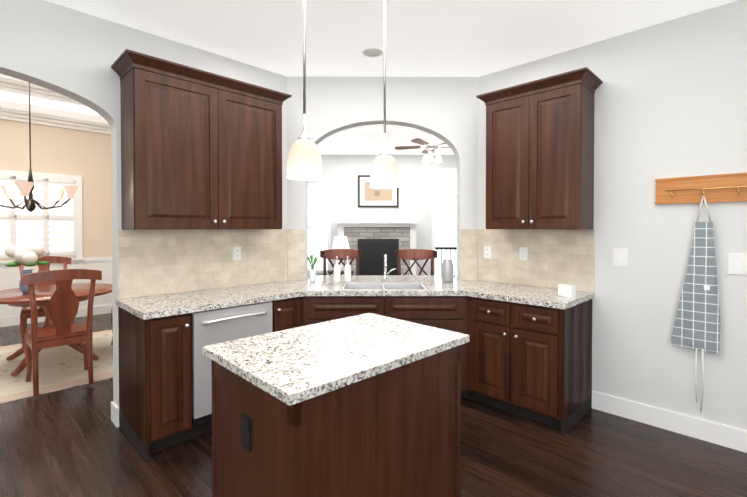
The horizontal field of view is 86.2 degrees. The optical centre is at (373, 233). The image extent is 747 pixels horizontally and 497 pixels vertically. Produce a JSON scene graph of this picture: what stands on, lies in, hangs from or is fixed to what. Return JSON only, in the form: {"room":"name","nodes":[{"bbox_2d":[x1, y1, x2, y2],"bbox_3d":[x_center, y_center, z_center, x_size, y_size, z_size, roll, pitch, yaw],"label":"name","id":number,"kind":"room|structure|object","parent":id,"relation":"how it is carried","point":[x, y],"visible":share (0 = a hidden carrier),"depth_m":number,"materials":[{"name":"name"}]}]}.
{"room":"kitchen","nodes":[
{"label":"kitchen","id":0,"kind":"room"},
{"bbox_2d":[0,74,107,123],"bbox_3d":[-4.253,-1.954,3.698,4.670,0.370,4.800,1,1,45],"label":"ceiling","id":1,"kind":"structure","parent":0,"point":[40,105],"depth_m":5.76,"materials":[{"name":"white paint"}]},
{"bbox_2d":[0,83,78,211],"bbox_3d":[-3.679,-1.137,4.309,0.844,1.820,0.818,0,1,0],"label":"chandelier","id":2,"kind":"object","parent":1,"relation":"hanging from","point":[25,188],"visible":0.96,"depth_m":4.30,"materials":[{"name":"brown metal"}]},
{"bbox_2d":[0,119,112,326],"bbox_3d":[-4.306,-0.495,3.770,4.520,3.750,4.800,1,1,45],"label":"wall","id":3,"kind":"structure","parent":0,"point":[86,155],"depth_m":6.40,"materials":[{"name":"beige paint"}]},
{"bbox_2d":[0,170,84,263],"bbox_3d":[-5.528,-0.239,5.567,0.058,1.350,2.440,1,1,45],"label":"window","id":4,"kind":"structure","parent":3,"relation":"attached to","point":[55,231],"depth_m":6.09,"materials":[{"name":"white glass"}]},
{"bbox_2d":[0,77,110,134],"bbox_3d":[-4.282,-1.849,5.240,6.378,0.420,3.330,0,1,0],"label":"crown molding","id":5,"kind":"structure","parent":3,"relation":"attached to","point":[14,86],"depth_m":5.86,"materials":[{"name":"white wood"}]},
{"bbox_2d":[0,0,286,407],"bbox_3d":[-2.563,-0.474,2.212,0.150,3.750,4.870,1,1,45],"label":"wall","id":6,"kind":"structure","parent":0,"point":[73,54],"depth_m":2.76,"materials":[{"name":"white paint"}]},
{"bbox_2d":[111,49,291,229],"bbox_3d":[-1.274,-0.605,3.121,0.388,1.148,1.241,1,1,45],"label":"upper cabinet","id":7,"kind":"object","parent":6,"relation":"attached to","point":[201,149],"visible":1,"depth_m":2.90,"materials":[{"name":"brown wood"}]},
{"bbox_2d":[118,229,304,298],"bbox_3d":[-1.246,0.215,3.360,1.176,0.499,1.008,0,1,0],"label":"tile backsplash","id":8,"kind":"structure","parent":6,"relation":"attached to","point":[158,262],"depth_m":3.28,"materials":[{"name":"beige tile"}]},
{"bbox_2d":[233,246,240,259],"bbox_3d":[-1.191,0.174,3.488,0.008,0.116,0.072,1,1,45],"label":"electrical outlet plate","id":9,"kind":"object","parent":8,"relation":"attached to","point":[236,253],"visible":1,"depth_m":3.49,"materials":[{"name":"white plastic"}]},
{"bbox_2d":[0,313,746,496],"bbox_3d":[-1.355,1.417,3.230,14.500,0.060,12.500,0,1,0],"label":"floor","id":10,"kind":"structure","parent":0,"point":[72,442],"depth_m":2.49,"materials":[{"name":"brown wood"}]},
{"bbox_2d":[0,330,112,403],"bbox_3d":[-3.549,1.368,4.206,2.080,0.011,2.650,1,1,45],"label":"dining rug","id":11,"kind":"object","parent":10,"relation":"on","point":[61,367],"depth_m":4.00,"materials":[{"name":"fabric"}]},
{"bbox_2d":[15,256,73,345],"bbox_3d":[-3.989,0.819,4.861,0.550,1.056,0.560,-1,1,-43],"label":"dining chair","id":12,"kind":"object","parent":11,"relation":"on","point":[25,314],"visible":0.29,"depth_m":4.88,"materials":[{"name":"brown wood"}]},
{"bbox_2d":[0,283,111,376],"bbox_3d":[-3.416,0.986,4.249,1.200,0.747,1.200,0,1,0],"label":"dining table","id":13,"kind":"object","parent":11,"relation":"on","point":[15,297],"visible":0.56,"depth_m":4.17,"materials":[{"name":"brown wood"}]},
{"bbox_2d":[4,245,48,292],"bbox_3d":[-3.575,0.364,4.121,0.342,0.495,0.356,0,1,0],"label":"flower vase","id":14,"kind":"object","parent":13,"relation":"on","point":[29,255],"visible":0.9,"depth_m":4.05,"materials":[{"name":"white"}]},
{"bbox_2d":[21,269,101,396],"bbox_3d":[-2.843,0.835,3.633,0.550,1.056,0.560,-1,1,-43],"label":"dining chair","id":15,"kind":"object","parent":11,"relation":"on","point":[63,306],"visible":0.98,"depth_m":3.48,"materials":[{"name":"brown wood"}]},
{"bbox_2d":[111,308,112,344],"bbox_3d":[-2.802,0.819,4.820,0.560,1.056,0.550,-1,1,-43],"label":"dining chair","id":16,"kind":"object","parent":11,"relation":"on","point":[112,325],"visible":0.08,"depth_m":4.79,"materials":[{"name":"brown wood"}]},
{"bbox_2d":[118,307,211,461],"bbox_3d":[-1.513,0.955,2.752,0.630,0.876,0.626,0,1,0],"label":"base cabinet","id":17,"kind":"object","parent":10,"relation":"on","point":[155,354],"depth_m":2.55,"materials":[{"name":"brown wood"}]},
{"bbox_2d":[271,297,301,331],"bbox_3d":[-0.896,0.946,3.467,0.633,0.876,0.817,0,1,0],"label":"base cabinet","id":18,"kind":"object","parent":10,"relation":"on","point":[286,313],"depth_m":3.14,"materials":[{"name":"brown wood"}]},
{"bbox_2d":[191,301,271,425],"bbox_3d":[-1.158,0.900,3.016,0.628,0.756,0.584,1,1,45],"label":"dishwasher","id":19,"kind":"object","parent":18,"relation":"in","point":[214,326],"visible":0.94,"depth_m":2.71,"materials":[{"name":"silver metal"}]},
{"bbox_2d":[302,296,345,325],"bbox_3d":[-0.555,0.944,3.564,0.554,0.876,0.628,0,1,0],"label":"base cabinet","id":20,"kind":"object","parent":10,"relation":"on","point":[315,309],"depth_m":3.25,"materials":[{"name":"brown wood"}]},
{"bbox_2d":[202,313,469,496],"bbox_3d":[-0.140,0.946,1.816,0.990,0.920,0.696,-1,1,-44],"label":"kitchen island","id":21,"kind":"object","parent":10,"relation":"on","point":[366,405],"visible":1,"depth_m":1.56,"materials":[{"name":"brown wood"}]},
{"bbox_2d":[327,236,353,274],"bbox_3d":[-0.594,0.694,7.226,0.480,1.280,0.480,0,1,0],"label":"table lamp","id":22,"kind":"object","parent":10,"relation":"on","point":[340,242],"visible":0.44,"depth_m":7.12,"materials":[{"name":"white fabric"}]},
{"bbox_2d":[320,249,361,274],"bbox_3d":[-0.388,0.781,4.639,0.516,1.175,0.563,0,1,0],"label":"bar stool","id":23,"kind":"object","parent":10,"relation":"on","point":[341,254],"visible":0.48,"depth_m":4.86,"materials":[{"name":"brown wood"}]},
{"bbox_2d":[337,211,416,274],"bbox_3d":[0.062,0.450,7.702,1.900,1.756,0.548,0,1,0],"label":"fireplace","id":24,"kind":"object","parent":10,"relation":"on","point":[375,241],"visible":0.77,"depth_m":7.75,"materials":[{"name":"stone"}]},
{"bbox_2d":[394,249,436,274],"bbox_3d":[0.492,0.781,4.617,0.510,1.175,0.547,0,1,5],"label":"bar stool","id":25,"kind":"object","parent":10,"relation":"on","point":[415,255],"visible":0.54,"depth_m":4.83,"materials":[{"name":"brown wood"}]},
{"bbox_2d":[418,296,465,397],"bbox_3d":[0.739,0.944,3.573,0.555,0.876,0.628,0,1,0],"label":"base cabinet","id":26,"kind":"object","parent":10,"relation":"on","point":[442,312],"depth_m":3.26,"materials":[{"name":"brown wood"}]},
{"bbox_2d":[466,296,591,435],"bbox_3d":[1.252,0.948,3.316,0.971,0.876,1.150,0,1,0],"label":"base cabinet","id":27,"kind":"object","parent":10,"relation":"on","point":[533,362],"depth_m":2.96,"materials":[{"name":"brown wood"}]},
{"bbox_2d":[115,275,594,319],"bbox_3d":[-0.048,0.486,3.350,3.594,0.040,1.894,0,1,0],"label":"countertop","id":28,"kind":"structure","parent":27,"relation":"on","point":[154,306],"depth_m":3.19,"materials":[{"name":"stone"}]},
{"bbox_2d":[307,255,317,281],"bbox_3d":[-0.578,0.332,3.791,0.105,0.254,0.110,0,1,0],"label":"herb pot","id":29,"kind":"object","parent":28,"relation":"on","point":[312,274],"visible":1,"depth_m":3.77,"materials":[{"name":"white ceramic"}]},
{"bbox_2d":[334,256,340,281],"bbox_3d":[-0.344,0.338,3.769,0.066,0.243,0.073,0,1,0],"label":"soap bottle","id":30,"kind":"object","parent":28,"relation":"on","point":[337,273],"visible":1,"depth_m":3.75,"materials":[{"name":"white"}]},
{"bbox_2d":[344,256,350,281],"bbox_3d":[-0.244,0.337,3.785,0.066,0.243,0.073,0,1,0],"label":"soap bottle","id":31,"kind":"object","parent":28,"relation":"on","point":[347,272],"visible":1,"depth_m":3.76,"materials":[{"name":"white"}]},
{"bbox_2d":[342,283,425,288],"bbox_3d":[0.092,0.570,3.544,0.714,0.206,0.414,0,1,0],"label":"sink","id":32,"kind":"object","parent":28,"relation":"in","point":[383,286],"visible":0.23,"depth_m":3.74,"materials":[{"name":"silver metal"}]},
{"bbox_2d":[383,254,395,281],"bbox_3d":[0.150,0.327,3.728,0.126,0.265,0.205,0,1,0],"label":"faucet","id":33,"kind":"object","parent":28,"relation":"on","point":[385,277],"visible":1,"depth_m":3.79,"materials":[{"name":"silver metal"}]},
{"bbox_2d":[441,259,457,281],"bbox_3d":[0.722,0.353,3.781,0.158,0.212,0.116,0,1,0],"label":"pitcher","id":34,"kind":"object","parent":28,"relation":"on","point":[447,271],"visible":1,"depth_m":3.74,"materials":[{"name":"grey metal"}]},
{"bbox_2d":[558,284,575,297],"bbox_3d":[1.444,0.427,2.983,0.042,0.084,0.120,0,1,-25],"label":"gadget","id":35,"kind":"object","parent":28,"relation":"on","point":[566,290],"visible":1,"depth_m":2.95,"materials":[{"name":"white plastic"}]},
{"bbox_2d":[287,76,477,280],"bbox_3d":[0.089,-0.067,3.946,1.950,2.890,0.150,0,1,0],"label":"wall","id":36,"kind":"structure","parent":0,"point":[444,109],"depth_m":3.86,"materials":[{"name":"white paint"}]},
{"bbox_2d":[308,155,456,277],"bbox_3d":[0.560,-0.121,8.024,4.300,2.890,0.100,0,1,0],"label":"wall","id":37,"kind":"structure","parent":0,"point":[340,173],"depth_m":7.94,"materials":[{"name":"white paint"}]},
{"bbox_2d":[308,183,330,272],"bbox_3d":[-1.180,-0.100,7.946,0.660,1.790,0.028,0,1,0],"label":"living room window","id":38,"kind":"structure","parent":37,"relation":"in","point":[319,217],"depth_m":7.95,"materials":[{"name":"white glass"}]},
{"bbox_2d":[358,175,398,206],"bbox_3d":[0.095,-0.835,7.940,0.810,0.640,0.036,0,1,0],"label":"picture","id":39,"kind":"object","parent":37,"relation":"attached to","point":[368,196],"visible":0.81,"depth_m":7.93,"materials":[{"name":"grey paper"}]},
{"bbox_2d":[432,168,456,278],"bbox_3d":[1.605,-0.010,7.967,0.890,2.570,0.028,0,1,0],"label":"living room window","id":40,"kind":"structure","parent":37,"relation":"in","point":[444,213],"depth_m":7.97,"materials":[{"name":"white glass"}]},
{"bbox_2d":[46,0,736,154],"bbox_3d":[-0.015,-1.545,2.650,8.640,0.100,10.800,0,1,0],"label":"ceiling","id":41,"kind":"structure","parent":0,"point":[451,38],"depth_m":2.95,"materials":[{"name":"white paint"}]},
{"bbox_2d":[287,0,321,179],"bbox_3d":[-0.285,-0.856,1.645,0.145,1.252,0.145,0,1,0],"label":"pendant light","id":42,"kind":"object","parent":41,"relation":"hanging from","point":[304,160],"visible":1,"depth_m":1.61,"materials":[{"name":"white glass"}]},
{"bbox_2d":[363,48,382,56],"bbox_3d":[-0.006,-1.498,3.321,0.170,0.011,0.170,0,1,0],"label":"recessed light","id":43,"kind":"object","parent":41,"relation":"in","point":[372,52],"visible":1,"depth_m":3.29,"materials":[{"name":"white"}]},
{"bbox_2d":[370,0,398,187],"bbox_3d":[0.056,-0.858,1.970,0.145,1.256,0.145,0,1,0],"label":"pendant light","id":44,"kind":"object","parent":41,"relation":"hanging from","point":[384,173],"visible":1,"depth_m":1.94,"materials":[{"name":"white glass"}]},
{"bbox_2d":[394,133,449,162],"bbox_3d":[0.860,-1.304,5.997,1.089,0.470,1.048,0,1,0],"label":"ceiling fan","id":45,"kind":"object","parent":41,"relation":"hanging from","point":[431,147],"visible":0.88,"depth_m":5.92,"materials":[{"name":"silver metal"}]},
{"bbox_2d":[478,0,746,430],"bbox_3d":[2.652,-0.046,2.369,4.550,2.890,0.150,1,1,45],"label":"wall","id":46,"kind":"structure","parent":0,"point":[670,98],"depth_m":2.85,"materials":[{"name":"white paint"}]},
{"bbox_2d":[460,229,594,291],"bbox_3d":[1.294,0.213,3.516,0.902,0.499,0.733,0,1,0],"label":"tile backsplash","id":47,"kind":"structure","parent":46,"relation":"attached to","point":[555,256],"depth_m":3.50,"materials":[{"name":"beige tile"}]},
{"bbox_2d":[484,246,490,258],"bbox_3d":[1.084,0.180,3.794,0.072,0.116,0.008,1,1,45],"label":"electrical outlet plate","id":48,"kind":"object","parent":47,"relation":"attached to","point":[487,251],"visible":1,"depth_m":3.79,"materials":[{"name":"white plastic"}]},
{"bbox_2d":[519,247,527,260],"bbox_3d":[1.334,0.183,3.549,0.072,0.116,0.008,1,1,45],"label":"electrical outlet plate","id":49,"kind":"object","parent":47,"relation":"attached to","point":[523,253],"visible":1,"depth_m":3.54,"materials":[{"name":"white plastic"}]},
{"bbox_2d":[476,67,602,228],"bbox_3d":[1.331,-0.607,3.273,0.875,1.148,0.388,1,1,45],"label":"upper cabinet","id":50,"kind":"object","parent":46,"relation":"attached to","point":[539,153],"visible":1,"depth_m":3.11,"materials":[{"name":"brown wood"}]},
{"bbox_2d":[613,248,627,265],"bbox_3d":[1.873,0.180,3.027,0.096,0.136,0.009,1,1,45],"label":"switch plate","id":51,"kind":"object","parent":46,"relation":"attached to","point":[620,256],"visible":1,"depth_m":3.02,"materials":[{"name":"white plastic"}]},
{"bbox_2d":[592,391,746,452],"bbox_3d":[2.976,1.337,1.953,2.470,0.135,2.470,0,1,0],"label":"baseboard","id":52,"kind":"structure","parent":46,"relation":"attached to","point":[716,433],"depth_m":2.80,"materials":[{"name":"white wood"}]},
{"bbox_2d":[655,173,746,203],"bbox_3d":[2.324,-0.293,2.524,0.908,0.180,0.082,1,1,45],"label":"coat rack","id":53,"kind":"object","parent":46,"relation":"attached to","point":[716,188],"visible":0.96,"depth_m":2.67,"materials":[{"name":"brown wood"}]},
{"bbox_2d":[670,195,720,411],"bbox_3d":[2.171,0.470,2.696,0.194,1.449,0.194,0,1,0],"label":"apron","id":54,"kind":"object","parent":53,"relation":"hanging from","point":[697,325],"visible":0.98,"depth_m":2.67,"materials":[{"name":"fabric"}]},
{"bbox_2d":[728,253,746,274],"bbox_3d":[2.343,0.196,2.564,0.096,0.136,0.009,1,1,45],"label":"switch plate","id":55,"kind":"object","parent":46,"relation":"attached to","point":[737,263],"visible":1,"depth_m":2.56,"materials":[{"name":"white plastic"}]}
]}

